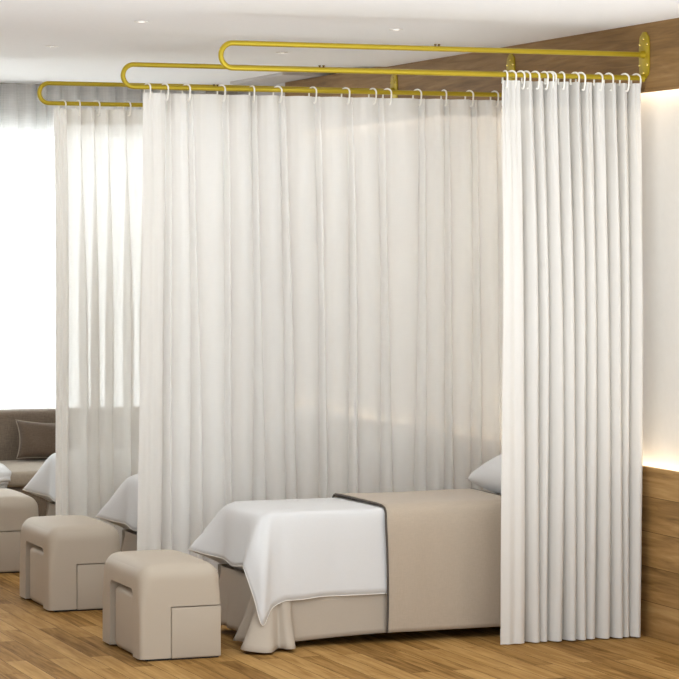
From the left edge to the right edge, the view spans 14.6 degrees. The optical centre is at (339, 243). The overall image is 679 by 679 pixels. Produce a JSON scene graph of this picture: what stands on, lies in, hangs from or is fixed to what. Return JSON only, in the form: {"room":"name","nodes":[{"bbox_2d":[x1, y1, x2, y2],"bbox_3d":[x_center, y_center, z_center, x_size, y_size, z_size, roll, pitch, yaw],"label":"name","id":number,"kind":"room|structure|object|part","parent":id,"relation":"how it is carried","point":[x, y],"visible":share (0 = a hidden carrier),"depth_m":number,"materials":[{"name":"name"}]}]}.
{"room":"spa treatment room","nodes":[
{"label":"spa treatment room","id":0,"kind":"room"},
{"bbox_2d":[0,83,237,94],"bbox_3d":[-3.031,0.378,16.946,5.150,2.845,0.120,0,0,-21],"label":"wall","id":1,"kind":"structure","parent":0,"point":[207,92],"depth_m":17.73,"materials":[{"name":"grey paint"}]},
{"bbox_2d":[0,0,678,85],"bbox_3d":[-1.496,-1.095,12.898,5.150,0.160,8.780,0,0,-21],"label":"ceiling","id":2,"kind":"structure","parent":0,"point":[95,39],"depth_m":12.48,"materials":[{"name":"white paint"}]},
{"bbox_2d":[0,84,205,408],"bbox_3d":[-1.911,0.367,17.186,2.229,2.805,0.112,0,0,-21],"label":"curtain","id":3,"kind":"object","parent":2,"relation":"hanging from","point":[27,154],"visible":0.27,"depth_m":17.12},
{"bbox_2d":[0,573,678,678],"bbox_3d":[-1.638,1.830,13.272,5.150,0.060,7.980,0,0,-21],"label":"floor","id":4,"kind":"structure","parent":0,"point":[36,642],"depth_m":11.54,"materials":[{"name":"brown wood"}]},
{"bbox_2d":[0,488,38,572],"bbox_3d":[-1.924,1.587,14.768,0.372,0.426,0.610,0,0,-21],"label":"ottoman","id":5,"kind":"object","parent":4,"relation":"on","point":[16,507],"visible":0.8,"depth_m":14.50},
{"bbox_2d":[0,408,55,515],"bbox_3d":[-2.257,1.429,16.387,2.800,0.742,1.075,0,0,-21],"label":"sofa","id":6,"kind":"object","parent":4,"relation":"on","point":[23,470],"visible":0.02,"depth_m":16.78,"materials":[{"name":"brown fabric"}]},
{"bbox_2d":[0,463,10,487],"bbox_3d":[-2.179,1.409,16.002,0.311,0.153,0.438,0,0,-21],"label":"folded throw","id":7,"kind":"object","parent":6,"relation":"on","point":[5,473],"visible":0.98,"depth_m":15.86,"materials":[{"name":"white fabric"}]},
{"bbox_2d":[0,459,46,486],"bbox_3d":[-1.638,1.415,16.501,1.235,0.094,0.850,0,0,-21],"label":"seat cushion","id":8,"kind":"object","parent":6,"relation":"on","point":[22,470],"depth_m":16.08,"materials":[{"name":"beige fabric"}]},
{"bbox_3d":[-2.409,1.379,16.787,2.480,0.642,0.220,0,0,-21],"label":"backrest","id":9,"kind":"part","parent":6,"relation":"part of","materials":[{"name":"brown fabric"}]},
{"bbox_2d":[15,419,55,458],"bbox_3d":[-1.843,1.244,16.773,0.439,0.271,0.160,0,0,-21],"label":"throw cushion","id":10,"kind":"object","parent":6,"relation":"on","point":[36,440],"visible":0.54,"depth_m":16.70,"materials":[{"name":"brown fabric"}]},
{"bbox_2d":[46,501,54,515],"bbox_3d":[-0.804,1.511,15.286,1.879,0.578,0.847,0,0,-21],"label":"bed","id":11,"kind":"object","parent":4,"relation":"on","point":[50,511],"visible":0.06,"depth_m":15.23,"materials":[{"name":"beige fabric"}]},
{"bbox_2d":[22,453,55,501],"bbox_3d":[-0.832,1.437,15.363,1.872,0.490,0.770,0,0,-24],"label":"sheet","id":12,"kind":"object","parent":11,"relation":"on","point":[42,485],"visible":0.12,"depth_m":15.22,"materials":[{"name":"white fabric"}]},
{"bbox_2d":[20,515,120,611],"bbox_3d":[-1.352,1.587,13.284,0.372,0.426,0.610,0,0,-21],"label":"ottoman","id":13,"kind":"object","parent":4,"relation":"on","point":[63,558],"visible":0.94,"depth_m":13.01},
{"bbox_2d":[121,529,136,551],"bbox_3d":[-0.244,1.511,13.787,1.879,0.578,0.847,0,0,-21],"label":"bed","id":14,"kind":"object","parent":4,"relation":"on","point":[129,536],"visible":0.06,"depth_m":13.71,"materials":[{"name":"beige fabric"}]},
{"bbox_2d":[95,474,137,530],"bbox_3d":[-0.272,1.437,13.864,1.872,0.490,0.770,0,0,-24],"label":"sheet","id":15,"kind":"object","parent":14,"relation":"on","point":[121,510],"visible":0.18,"depth_m":13.71,"materials":[{"name":"white fabric"}]},
{"bbox_2d":[103,550,220,660],"bbox_3d":[-0.793,1.587,11.752,0.372,0.426,0.610,0,0,-21],"label":"ottoman","id":16,"kind":"object","parent":4,"relation":"on","point":[159,605],"visible":1,"depth_m":11.49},
{"bbox_2d":[218,563,386,652],"bbox_3d":[0.323,1.511,12.291,1.879,0.578,0.847,0,0,-21],"label":"bed","id":17,"kind":"object","parent":4,"relation":"on","point":[288,622],"visible":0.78,"depth_m":11.88,"materials":[{"name":"beige fabric"}]},
{"bbox_2d":[188,492,500,625],"bbox_3d":[0.295,1.437,12.368,1.872,0.490,0.770,0,0,-24],"label":"sheet","id":18,"kind":"object","parent":17,"relation":"on","point":[286,549],"visible":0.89,"depth_m":11.89,"materials":[{"name":"white fabric"}]},
{"bbox_2d":[332,488,500,632],"bbox_3d":[0.397,1.463,12.374,0.712,0.583,0.663,0,0,-21],"label":"blanket","id":19,"kind":"object","parent":18,"relation":"on","point":[443,547],"visible":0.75,"depth_m":12.07,"materials":[{"name":"beige fabric"}]},
{"bbox_2d":[466,454,501,493],"bbox_3d":[0.909,1.076,12.601,0.458,0.238,0.520,0,0,-21],"label":"pillow","id":20,"kind":"object","parent":18,"relation":"on","point":[487,476],"visible":0.16,"depth_m":12.59,"materials":[{"name":"white fabric"}]},
{"bbox_2d":[334,67,678,470],"bbox_3d":[1.067,0.378,13.485,0.115,2.845,9.260,0,0,-21],"label":"wall","id":21,"kind":"structure","parent":0,"point":[659,109],"depth_m":12.23,"materials":[{"name":"white paint"}]},
{"bbox_2d":[37,75,397,106],"bbox_3d":[-0.661,-0.859,14.701,2.084,0.232,0.100,0,0,-21],"label":"rail","id":22,"kind":"object","parent":21,"relation":"attached to","point":[394,79],"visible":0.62,"depth_m":14.47,"materials":[{"name":"gold metal"}]},
{"bbox_2d":[75,100,80,115],"bbox_3d":[-1.423,-0.741,14.413,0.011,0.088,0.053,0,0,-35],"label":"curtain hook","id":23,"kind":"object","parent":22,"relation":"hanging from","point":[77,100],"visible":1,"depth_m":14.39,"materials":[{"name":"white plastic"}]},
{"bbox_2d":[92,100,100,115],"bbox_3d":[-1.327,-0.741,14.450,0.053,0.088,0.011,0,0,24],"label":"curtain hook","id":24,"kind":"object","parent":22,"relation":"hanging from","point":[98,114],"visible":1,"depth_m":14.44,"materials":[{"name":"white plastic"}]},
{"bbox_2d":[123,101,130,116],"bbox_3d":[-1.164,-0.741,14.511,0.053,0.088,0.011,0,0,23],"label":"curtain hook","id":25,"kind":"object","parent":22,"relation":"hanging from","point":[129,102],"visible":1,"depth_m":14.50,"materials":[{"name":"white plastic"}]},
{"bbox_3d":[0.309,-0.867,15.069,0.008,0.216,0.100,0,0,-21],"label":"wall plate","id":26,"kind":"part","parent":22,"relation":"part of","materials":[{"name":"gold metal"}]},
{"bbox_3d":[-1.505,-0.741,14.382,0.040,0.088,0.041,0,0,-21],"label":"curtain hook","id":27,"kind":"object","parent":22,"relation":"hanging from","visible":0},
{"bbox_2d":[54,108,142,550],"bbox_3d":[-1.036,0.522,14.564,1.114,2.515,0.164,0,0,-21],"label":"curtain","id":28,"kind":"object","parent":27,"relation":"hanging from","point":[99,159],"visible":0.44,"depth_m":14.41,"materials":[{"name":"white fabric"}]},
{"bbox_2d":[238,83,284,95],"bbox_3d":[-0.422,-0.011,17.328,0.174,2.069,1.016,0,0,-21],"label":"trim","id":29,"kind":"structure","parent":21,"relation":"attached to","point":[281,84],"depth_m":17.26,"materials":[{"name":"grey paint"}]},
{"bbox_2d":[230,72,333,84],"bbox_3d":[-0.370,-1.036,16.645,0.332,0.018,1.010,0,0,-21],"label":"trim","id":30,"kind":"structure","parent":21,"relation":"attached to","point":[277,78],"depth_m":16.48,"materials":[{"name":"grey paint"}]},
{"bbox_2d":[121,54,514,96],"bbox_3d":[-0.090,-0.859,13.206,2.076,0.232,0.100,0,0,-21],"label":"rail","id":31,"kind":"object","parent":21,"relation":"attached to","point":[510,65],"visible":0.72,"depth_m":13.11,"materials":[{"name":"gold metal"}]},
{"bbox_2d":[143,83,150,99],"bbox_3d":[-0.935,-0.741,12.887,0.054,0.088,0.011,0,0,39],"label":"curtain hook","id":32,"kind":"object","parent":31,"relation":"hanging from","point":[145,83],"visible":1,"depth_m":12.87,"materials":[{"name":"white plastic"}]},
{"bbox_2d":[137,93,502,571],"bbox_3d":[-0.061,0.522,13.218,2.005,2.515,0.143,0,0,-21],"label":"curtain","id":33,"kind":"object","parent":32,"relation":"hanging from","point":[322,300],"visible":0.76,"depth_m":13.16,"materials":[{"name":"white fabric"}]},
{"bbox_2d":[160,83,168,100],"bbox_3d":[-0.853,-0.741,12.918,0.054,0.088,0.011,0,0,30],"label":"curtain hook","id":34,"kind":"object","parent":31,"relation":"hanging from","point":[166,84],"visible":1,"depth_m":12.90,"materials":[{"name":"white plastic"}]},
{"bbox_2d":[182,84,190,100],"bbox_3d":[-0.750,-0.741,12.957,0.053,0.088,0.011,0,0,24],"label":"curtain hook","id":35,"kind":"object","parent":31,"relation":"hanging from","point":[188,99],"visible":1,"depth_m":12.95,"materials":[{"name":"white plastic"}]},
{"bbox_2d":[217,84,225,101],"bbox_3d":[-0.582,-0.741,13.021,0.053,0.088,0.011,0,0,24],"label":"curtain hook","id":36,"kind":"object","parent":31,"relation":"hanging from","point":[223,100],"visible":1,"depth_m":13.01,"materials":[{"name":"white plastic"}]},
{"bbox_2d":[249,85,254,102],"bbox_3d":[-0.433,-0.741,13.077,0.011,0.088,0.053,0,0,-35],"label":"curtain hook","id":37,"kind":"object","parent":31,"relation":"hanging from","point":[251,85],"visible":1,"depth_m":13.06,"materials":[{"name":"white plastic"}]},
{"bbox_2d":[272,86,282,102],"bbox_3d":[-0.307,-0.741,13.125,0.053,0.088,0.011,0,0,11],"label":"curtain hook","id":38,"kind":"object","parent":31,"relation":"hanging from","point":[275,86],"visible":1,"depth_m":13.12,"materials":[{"name":"white plastic"}]},
{"bbox_2d":[308,86,316,103],"bbox_3d":[-0.134,-0.741,13.191,0.054,0.088,0.011,0,0,30],"label":"curtain hook","id":39,"kind":"object","parent":31,"relation":"hanging from","point":[312,86],"visible":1,"depth_m":13.18,"materials":[{"name":"white plastic"}]},
{"bbox_2d":[341,87,349,104],"bbox_3d":[0.029,-0.741,13.252,0.053,0.088,0.011,0,0,23],"label":"curtain hook","id":40,"kind":"object","parent":31,"relation":"hanging from","point":[344,87],"visible":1,"depth_m":13.24,"materials":[{"name":"white plastic"}]},
{"bbox_2d":[368,88,376,104],"bbox_3d":[0.165,-0.741,13.305,0.054,0.088,0.011,0,0,30],"label":"curtain hook","id":41,"kind":"object","parent":31,"relation":"hanging from","point":[370,88],"visible":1,"depth_m":13.29,"materials":[{"name":"white plastic"}]},
{"bbox_2d":[382,88,391,104],"bbox_3d":[0.239,-0.741,13.332,0.053,0.088,0.011,0,0,11],"label":"curtain hook","id":42,"kind":"object","parent":31,"relation":"hanging from","point":[385,88],"visible":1,"depth_m":13.33,"materials":[{"name":"white plastic"}]},
{"bbox_2d":[412,89,421,105],"bbox_3d":[0.392,-0.741,13.390,0.053,0.088,0.011,0,0,11],"label":"curtain hook","id":43,"kind":"object","parent":31,"relation":"hanging from","point":[415,89],"visible":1,"depth_m":13.38,"materials":[{"name":"white plastic"}]},
{"bbox_2d":[440,89,446,105],"bbox_3d":[0.528,-0.741,13.442,0.011,0.088,0.053,0,0,-35],"label":"curtain hook","id":44,"kind":"object","parent":31,"relation":"hanging from","point":[445,104],"visible":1,"depth_m":13.43,"materials":[{"name":"white plastic"}]},
{"bbox_2d":[464,90,473,106],"bbox_3d":[0.660,-0.741,13.491,0.053,0.088,0.011,0,0,23],"label":"curtain hook","id":45,"kind":"object","parent":31,"relation":"hanging from","point":[467,90],"visible":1,"depth_m":13.48,"materials":[{"name":"white plastic"}]},
{"bbox_2d":[490,90,498,107],"bbox_3d":[0.791,-0.741,13.542,0.053,0.088,0.011,0,0,24],"label":"curtain hook","id":46,"kind":"object","parent":31,"relation":"hanging from","point":[494,90],"visible":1,"depth_m":13.53,"materials":[{"name":"white plastic"}]},
{"bbox_3d":[0.877,-0.867,13.573,0.008,0.216,0.100,0,0,-21],"label":"wall plate","id":47,"kind":"part","parent":31,"relation":"part of","materials":[{"name":"gold metal"}]},
{"bbox_2d":[218,32,649,81],"bbox_3d":[0.440,-0.859,11.825,2.064,0.232,0.100,0,0,-21],"label":"rail","id":48,"kind":"object","parent":21,"relation":"attached to","point":[643,54],"visible":1,"depth_m":11.81,"materials":[{"name":"gold metal"}]},
{"bbox_2d":[501,70,507,88],"bbox_3d":[0.745,-0.741,11.941,0.011,0.088,0.054,0,0,-25],"label":"curtain hook","id":49,"kind":"object","parent":48,"relation":"hanging from","point":[506,71],"visible":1,"depth_m":11.92,"materials":[{"name":"white plastic"}]},
{"bbox_2d":[500,80,642,644],"bbox_3d":[1.047,0.528,12.058,0.746,2.531,0.169,0,0,-21],"label":"curtain","id":50,"kind":"object","parent":49,"relation":"hanging from","point":[572,377],"visible":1,"depth_m":12.01,"materials":[{"name":"white fabric"}]},
{"bbox_2d":[506,70,516,87],"bbox_3d":[0.776,-0.741,11.953,0.053,0.088,0.011,0,0,24],"label":"curtain hook","id":51,"kind":"object","parent":48,"relation":"hanging from","point":[510,70],"visible":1,"depth_m":11.94,"materials":[{"name":"white plastic"}]},
{"bbox_2d":[517,70,525,89],"bbox_3d":[0.816,-0.741,11.969,0.054,0.088,0.011,0,0,30],"label":"curtain hook","id":52,"kind":"object","parent":48,"relation":"hanging from","point":[523,72],"visible":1,"depth_m":11.96,"materials":[{"name":"white plastic"}]},
{"bbox_2d":[521,70,530,88],"bbox_3d":[0.843,-0.741,11.979,0.054,0.088,0.011,0,0,30],"label":"curtain hook","id":53,"kind":"object","parent":48,"relation":"hanging from","point":[526,70],"visible":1,"depth_m":11.97,"materials":[{"name":"white plastic"}]},
{"bbox_2d":[531,71,539,89],"bbox_3d":[0.884,-0.741,11.994,0.053,0.088,0.011,0,0,24],"label":"curtain hook","id":54,"kind":"object","parent":48,"relation":"hanging from","point":[537,88],"visible":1,"depth_m":11.98,"materials":[{"name":"white plastic"}]},
{"bbox_2d":[540,71,548,89],"bbox_3d":[0.927,-0.741,12.011,0.054,0.088,0.011,0,0,39],"label":"curtain hook","id":55,"kind":"object","parent":48,"relation":"hanging from","point":[546,88],"visible":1,"depth_m":12.00,"materials":[{"name":"white plastic"}]},
{"bbox_2d":[544,71,554,87],"bbox_3d":[0.951,-0.741,12.020,0.054,0.088,0.011,0,0,30],"label":"curtain hook","id":56,"kind":"object","parent":48,"relation":"hanging from","point":[551,72],"visible":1,"depth_m":12.01,"materials":[{"name":"white plastic"}]},
{"bbox_2d":[557,71,564,89],"bbox_3d":[1.007,-0.741,12.040,0.011,0.088,0.053,0,0,-35],"label":"curtain hook","id":57,"kind":"object","parent":48,"relation":"hanging from","point":[563,88],"visible":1,"depth_m":12.02,"materials":[{"name":"white plastic"}]},
{"bbox_2d":[569,72,579,84],"bbox_3d":[1.071,-0.741,12.065,0.054,0.088,0.011,0,0,30],"label":"curtain hook","id":58,"kind":"object","parent":48,"relation":"hanging from","point":[577,73],"visible":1,"depth_m":12.05,"materials":[{"name":"white plastic"}]},
{"bbox_2d":[575,72,585,90],"bbox_3d":[1.098,-0.741,12.075,0.053,0.088,0.011,0,0,15],"label":"curtain hook","id":59,"kind":"object","parent":48,"relation":"hanging from","point":[583,89],"visible":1,"depth_m":12.07,"materials":[{"name":"white plastic"}]},
{"bbox_2d":[593,72,603,90],"bbox_3d":[1.182,-0.741,12.107,0.054,0.088,0.011,0,0,30],"label":"curtain hook","id":60,"kind":"object","parent":48,"relation":"hanging from","point":[601,74],"visible":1,"depth_m":12.10,"materials":[{"name":"white plastic"}]},
{"bbox_2d":[603,73,613,90],"bbox_3d":[1.231,-0.741,12.126,0.053,0.088,0.011,0,0,15],"label":"curtain hook","id":61,"kind":"object","parent":48,"relation":"hanging from","point":[606,73],"visible":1,"depth_m":12.12,"materials":[{"name":"white plastic"}]},
{"bbox_2d":[619,73,629,91],"bbox_3d":[1.306,-0.741,12.153,0.053,0.088,0.011,0,0,23],"label":"curtain hook","id":62,"kind":"object","parent":48,"relation":"hanging from","point":[627,90],"visible":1,"depth_m":12.14,"materials":[{"name":"white plastic"}]},
{"bbox_2d":[630,73,641,85],"bbox_3d":[1.362,-0.741,12.175,0.053,0.088,0.011,0,0,11],"label":"curtain hook","id":63,"kind":"object","parent":48,"relation":"hanging from","point":[639,75],"visible":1,"depth_m":12.17,"materials":[{"name":"white plastic"}]},
{"bbox_3d":[1.402,-0.867,12.189,0.008,0.216,0.100,0,0,-21],"label":"wall plate","id":64,"kind":"part","parent":48,"relation":"part of","materials":[{"name":"gold metal"}]},
{"bbox_2d":[285,18,678,100],"bbox_3d":[1.155,-0.862,12.972,0.085,0.327,8.240,0,0,-21],"label":"wood wall panel","id":65,"kind":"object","parent":21,"relation":"attached to","point":[663,75],"depth_m":13.17,"materials":[{"name":"brown wood"}]},
{"bbox_2d":[641,465,678,644],"bbox_3d":[0.977,1.412,13.440,0.085,0.776,9.240,0,0,-21],"label":"wood wall panel","id":66,"kind":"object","parent":21,"relation":"attached to","point":[660,487],"depth_m":12.06,"materials":[{"name":"brown wood"}]}
]}

